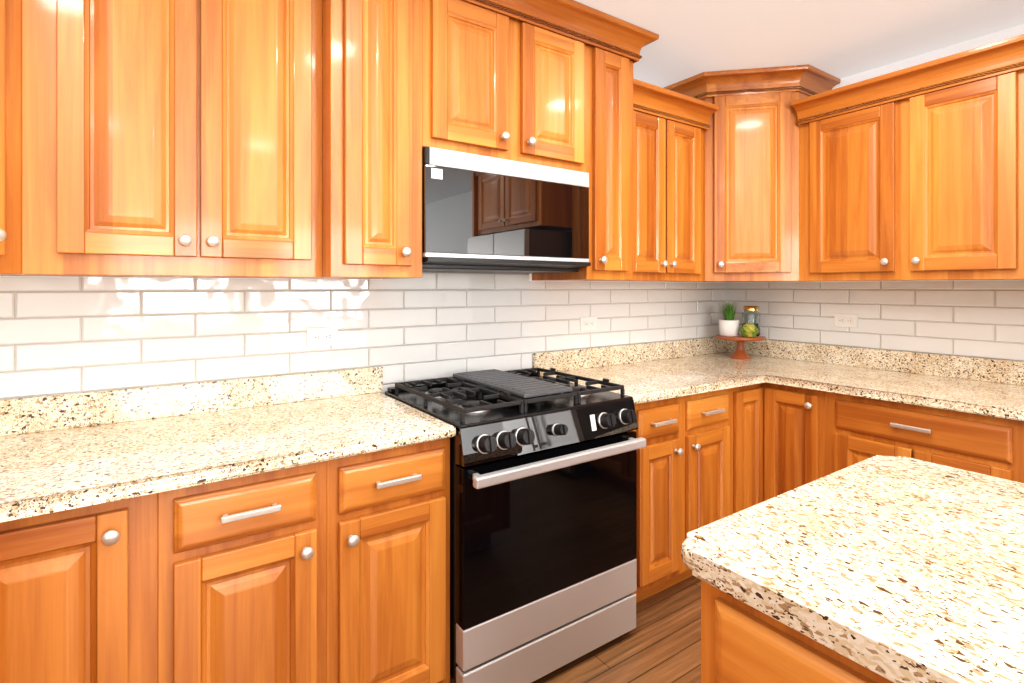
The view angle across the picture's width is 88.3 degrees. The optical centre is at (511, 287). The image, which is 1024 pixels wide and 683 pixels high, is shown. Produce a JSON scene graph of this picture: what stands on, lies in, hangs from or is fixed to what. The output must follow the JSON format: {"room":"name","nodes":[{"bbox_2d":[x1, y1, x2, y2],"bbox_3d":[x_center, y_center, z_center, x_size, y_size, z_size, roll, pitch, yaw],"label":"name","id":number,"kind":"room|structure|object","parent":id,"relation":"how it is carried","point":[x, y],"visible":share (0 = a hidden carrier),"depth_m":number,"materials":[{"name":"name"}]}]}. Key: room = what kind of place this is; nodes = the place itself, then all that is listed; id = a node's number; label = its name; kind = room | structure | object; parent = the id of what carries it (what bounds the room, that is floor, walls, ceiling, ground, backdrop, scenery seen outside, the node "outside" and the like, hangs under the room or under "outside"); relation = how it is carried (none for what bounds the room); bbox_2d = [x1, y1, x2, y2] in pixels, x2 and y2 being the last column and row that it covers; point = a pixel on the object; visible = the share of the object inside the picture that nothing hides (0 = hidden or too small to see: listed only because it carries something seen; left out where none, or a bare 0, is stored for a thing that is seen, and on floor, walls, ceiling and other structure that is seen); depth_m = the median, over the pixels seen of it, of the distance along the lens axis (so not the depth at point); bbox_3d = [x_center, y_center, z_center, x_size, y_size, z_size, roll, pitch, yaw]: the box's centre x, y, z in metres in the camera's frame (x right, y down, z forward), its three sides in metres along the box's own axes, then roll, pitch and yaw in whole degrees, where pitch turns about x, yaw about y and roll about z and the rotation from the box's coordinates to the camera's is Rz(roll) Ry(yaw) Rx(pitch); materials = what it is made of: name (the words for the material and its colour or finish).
{"room":"kitchen","nodes":[
{"label":"kitchen","id":0,"kind":"room"},
{"bbox_2d":[0,272,727,399],"bbox_3d":[-0.313,0.098,2.376,4.080,2.480,0.125,0,0,-34],"label":"wall","id":1,"kind":"structure","parent":0,"point":[58,334],"depth_m":1.99,"materials":[{"name":"white tile"}]},
{"bbox_2d":[0,0,27,275],"bbox_3d":[-1.498,-0.547,1.108,0.687,1.029,0.637,0,0,-34],"label":"upper cabinet","id":2,"kind":"object","parent":1,"relation":"attached to","point":[13,13],"depth_m":1.30,"materials":[{"name":"brown wood"}]},
{"bbox_2d":[28,0,319,278],"bbox_3d":[-1.001,-0.547,1.638,0.730,1.029,0.323,0,0,-34],"label":"upper cabinet","id":3,"kind":"object","parent":1,"relation":"attached to","point":[214,138],"depth_m":1.48,"materials":[{"name":"brown wood"}]},
{"bbox_2d":[307,327,337,346],"bbox_3d":[-0.723,0.190,2.014,0.117,0.072,0.008,0,0,-34],"label":"electrical outlet","id":4,"kind":"object","parent":1,"relation":"attached to","point":[322,336],"visible":1,"depth_m":2.01,"materials":[{"name":"white plastic"}]},
{"bbox_2d":[320,0,431,278],"bbox_3d":[-0.545,-0.547,1.892,0.311,1.029,0.417,0,0,-34],"label":"upper cabinet","id":5,"kind":"object","parent":1,"relation":"attached to","point":[376,55],"depth_m":1.72,"materials":[{"name":"brown wood"}]},
{"bbox_2d":[432,0,515,160],"bbox_3d":[-0.259,-0.774,2.087,0.381,0.574,0.417,0,0,-34],"label":"upper cabinet","id":6,"kind":"object","parent":1,"relation":"attached to","point":[474,41],"depth_m":1.92,"materials":[{"name":"brown wood"}]},
{"bbox_2d":[422,146,590,273],"bbox_3d":[-0.097,-0.275,2.188,0.756,0.418,0.425,0,0,-34],"label":"over-the-range microwave","id":7,"kind":"object","parent":6,"relation":"attached to","point":[483,214],"visible":0.85,"depth_m":1.99,"materials":[{"name":"black glass"}]},
{"bbox_2d":[516,4,595,175],"bbox_3d":[0.056,-0.774,2.302,0.381,0.574,0.417,0,0,-34],"label":"upper cabinet","id":8,"kind":"object","parent":1,"relation":"attached to","point":[556,60],"depth_m":2.13,"materials":[{"name":"brown wood"}]},
{"bbox_2d":[532,36,639,281],"bbox_3d":[0.332,-0.547,2.490,0.287,1.029,0.417,0,0,-34],"label":"upper cabinet","id":9,"kind":"object","parent":1,"relation":"attached to","point":[614,192],"depth_m":2.33,"materials":[{"name":"brown wood"}]},
{"bbox_2d":[580,317,596,330],"bbox_3d":[0.405,0.193,2.784,0.117,0.072,0.008,0,0,-34],"label":"electrical outlet","id":10,"kind":"object","parent":1,"relation":"attached to","point":[588,323],"visible":1,"depth_m":2.78,"materials":[{"name":"white plastic"}]},
{"bbox_2d":[640,100,707,281],"bbox_3d":[0.696,-0.458,2.796,0.660,0.850,0.323,0,0,-34],"label":"upper cabinet","id":11,"kind":"object","parent":1,"relation":"attached to","point":[673,144],"depth_m":2.69,"materials":[{"name":"brown wood"}]},
{"bbox_2d":[660,68,831,281],"bbox_3d":[1.320,-0.547,3.032,0.637,1.029,0.637,0,0,-34],"label":"upper cabinet","id":12,"kind":"object","parent":1,"relation":"attached to","point":[753,118],"depth_m":2.80,"materials":[{"name":"brown wood"}]},
{"bbox_2d":[532,576,700,682],"bbox_3d":[1.467,1.363,-0.232,4.320,0.050,6.440,0,0,-34],"label":"floor","id":13,"kind":"structure","parent":0,"point":[660,642],"depth_m":1.94,"materials":[{"name":"brown wood"}]},
{"bbox_2d":[0,492,159,682],"bbox_3d":[-1.128,0.900,1.343,0.348,0.872,0.666,0,0,-34],"label":"base cabinet","id":14,"kind":"object","parent":13,"relation":"on","point":[80,587],"depth_m":1.14,"materials":[{"name":"brown wood"}]},
{"bbox_2d":[160,461,323,682],"bbox_3d":[-0.833,0.900,1.568,0.394,0.872,0.627,0,0,-34],"label":"base cabinet","id":15,"kind":"object","parent":13,"relation":"on","point":[242,558],"depth_m":1.31,"materials":[{"name":"brown wood"}]},
{"bbox_2d":[0,366,455,522],"bbox_3d":[-0.781,0.392,1.582,1.045,0.140,0.656,0,0,-34],"label":"countertop","id":16,"kind":"structure","parent":15,"relation":"on","point":[60,452],"depth_m":1.52,"materials":[{"name":"stone"}]},
{"bbox_2d":[324,438,449,682],"bbox_3d":[-0.515,0.900,1.786,0.377,0.872,0.627,0,0,-34],"label":"base cabinet","id":17,"kind":"object","parent":13,"relation":"on","point":[330,572],"depth_m":1.52,"materials":[{"name":"brown wood"}]},
{"bbox_2d":[385,367,645,682],"bbox_3d":[-0.002,0.849,2.049,0.756,0.978,0.715,0,0,-34],"label":"range","id":18,"kind":"object","parent":13,"relation":"on","point":[543,570],"visible":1,"depth_m":1.78,"materials":[{"name":"black metal"}]},
{"bbox_2d":[633,396,683,602],"bbox_3d":[0.419,0.900,2.423,0.351,0.872,0.627,0,0,-34],"label":"base cabinet","id":19,"kind":"object","parent":13,"relation":"on","point":[660,464],"depth_m":2.18,"materials":[{"name":"brown wood"}]},
{"bbox_2d":[533,341,767,403],"bbox_3d":[0.663,0.392,2.568,0.919,0.140,0.656,0,0,-34],"label":"countertop","id":20,"kind":"structure","parent":19,"relation":"on","point":[654,371],"depth_m":2.70,"materials":[{"name":"stone"}]},
{"bbox_2d":[684,387,735,579],"bbox_3d":[0.711,0.900,2.622,0.356,0.872,0.627,0,0,-34],"label":"base cabinet","id":21,"kind":"object","parent":13,"relation":"on","point":[709,417],"depth_m":2.36,"materials":[{"name":"brown wood"}]},
{"bbox_2d":[736,382,771,512],"bbox_3d":[0.985,0.900,2.773,0.268,0.872,0.687,0,0,-34],"label":"base cabinet","id":22,"kind":"object","parent":13,"relation":"on","point":[753,402],"depth_m":2.56,"materials":[{"name":"brown wood"}]},
{"bbox_2d":[689,567,908,682],"bbox_3d":[1.122,0.900,0.371,0.872,0.872,1.785,0,0,-34],"label":"kitchen island","id":23,"kind":"object","parent":13,"relation":"on","point":[743,641],"depth_m":0.77,"materials":[{"name":"brown wood"}]},
{"bbox_2d":[681,455,1023,682],"bbox_3d":[1.128,0.443,0.362,0.840,0.038,1.836,0,0,-34],"label":"island countertop","id":24,"kind":"structure","parent":23,"relation":"on","point":[915,567],"depth_m":0.81,"materials":[{"name":"beige stone"}]},
{"bbox_2d":[772,383,827,497],"bbox_3d":[1.558,0.900,2.657,0.667,0.872,0.311,0,0,-34],"label":"base cabinet","id":25,"kind":"object","parent":13,"relation":"on","point":[799,415],"depth_m":2.47,"materials":[{"name":"brown wood"}]},
{"bbox_2d":[828,392,1023,482],"bbox_3d":[1.851,0.900,2.263,0.627,0.872,0.669,0,0,-34],"label":"base cabinet","id":26,"kind":"object","parent":13,"relation":"on","point":[860,429],"depth_m":2.07,"materials":[{"name":"brown wood"}]},
{"bbox_2d":[675,337,1023,420],"bbox_3d":[1.698,0.392,2.452,0.660,0.140,2.014,0,0,-34],"label":"countertop","id":27,"kind":"structure","parent":26,"relation":"on","point":[980,386],"depth_m":2.42,"materials":[{"name":"stone"}]},
{"bbox_2d":[716,334,765,358],"bbox_3d":[1.365,0.358,3.155,0.276,0.131,0.276,0,0,-34],"label":"cake stand","id":28,"kind":"object","parent":27,"relation":"on","point":[740,352],"visible":0.96,"depth_m":3.12,"materials":[{"name":"brown wood"}]},
{"bbox_2d":[718,302,739,335],"bbox_3d":[1.306,0.186,3.174,0.128,0.211,0.119,0,0,-34],"label":"potted plant","id":29,"kind":"object","parent":28,"relation":"on","point":[728,325],"visible":1,"depth_m":3.14,"materials":[{"name":"white ceramic"}]},
{"bbox_2d":[739,323,758,336],"bbox_3d":[1.383,0.250,3.079,0.107,0.082,0.110,0,0,-34],"label":"artichoke","id":30,"kind":"object","parent":28,"relation":"on","point":[749,330],"visible":1,"depth_m":3.05,"materials":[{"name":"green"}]},
{"bbox_2d":[742,306,759,335],"bbox_3d":[1.443,0.203,3.183,0.098,0.178,0.098,0,0,-34],"label":"jar","id":31,"kind":"object","parent":28,"relation":"on","point":[750,314],"visible":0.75,"depth_m":3.14,"materials":[{"name":"clear glass"}]},
{"bbox_2d":[574,0,1023,87],"bbox_3d":[1.467,-1.165,-0.232,4.320,0.054,6.440,0,0,-34],"label":"ceiling","id":32,"kind":"structure","parent":0,"point":[840,39],"depth_m":2.35,"materials":[{"name":"grey paint"}]},
{"bbox_2d":[728,24,1023,361],"bbox_3d":[3.200,0.098,0.950,0.125,2.480,6.440,0,0,-34],"label":"wall","id":33,"kind":"structure","parent":0,"point":[966,318],"depth_m":2.65,"materials":[{"name":"white tile"}]},
{"bbox_2d":[834,314,857,327],"bbox_3d":[1.813,0.182,2.864,0.008,0.072,0.117,0,0,-34],"label":"electrical outlet","id":34,"kind":"object","parent":33,"relation":"attached to","point":[846,320],"visible":1,"depth_m":2.86,"materials":[{"name":"white plastic"}]},
{"bbox_2d":[800,88,903,281],"bbox_3d":[1.761,-0.458,2.665,0.322,0.850,0.465,0,0,-34],"label":"upper cabinet","id":35,"kind":"object","parent":33,"relation":"attached to","point":[852,153],"depth_m":2.55,"materials":[{"name":"brown wood"}]},
{"bbox_2d":[904,56,1023,280],"bbox_3d":[2.012,-0.458,2.297,0.322,0.850,0.426,0,0,-34],"label":"upper cabinet","id":36,"kind":"object","parent":33,"relation":"attached to","point":[964,131],"depth_m":2.20,"materials":[{"name":"brown wood"}]}
]}

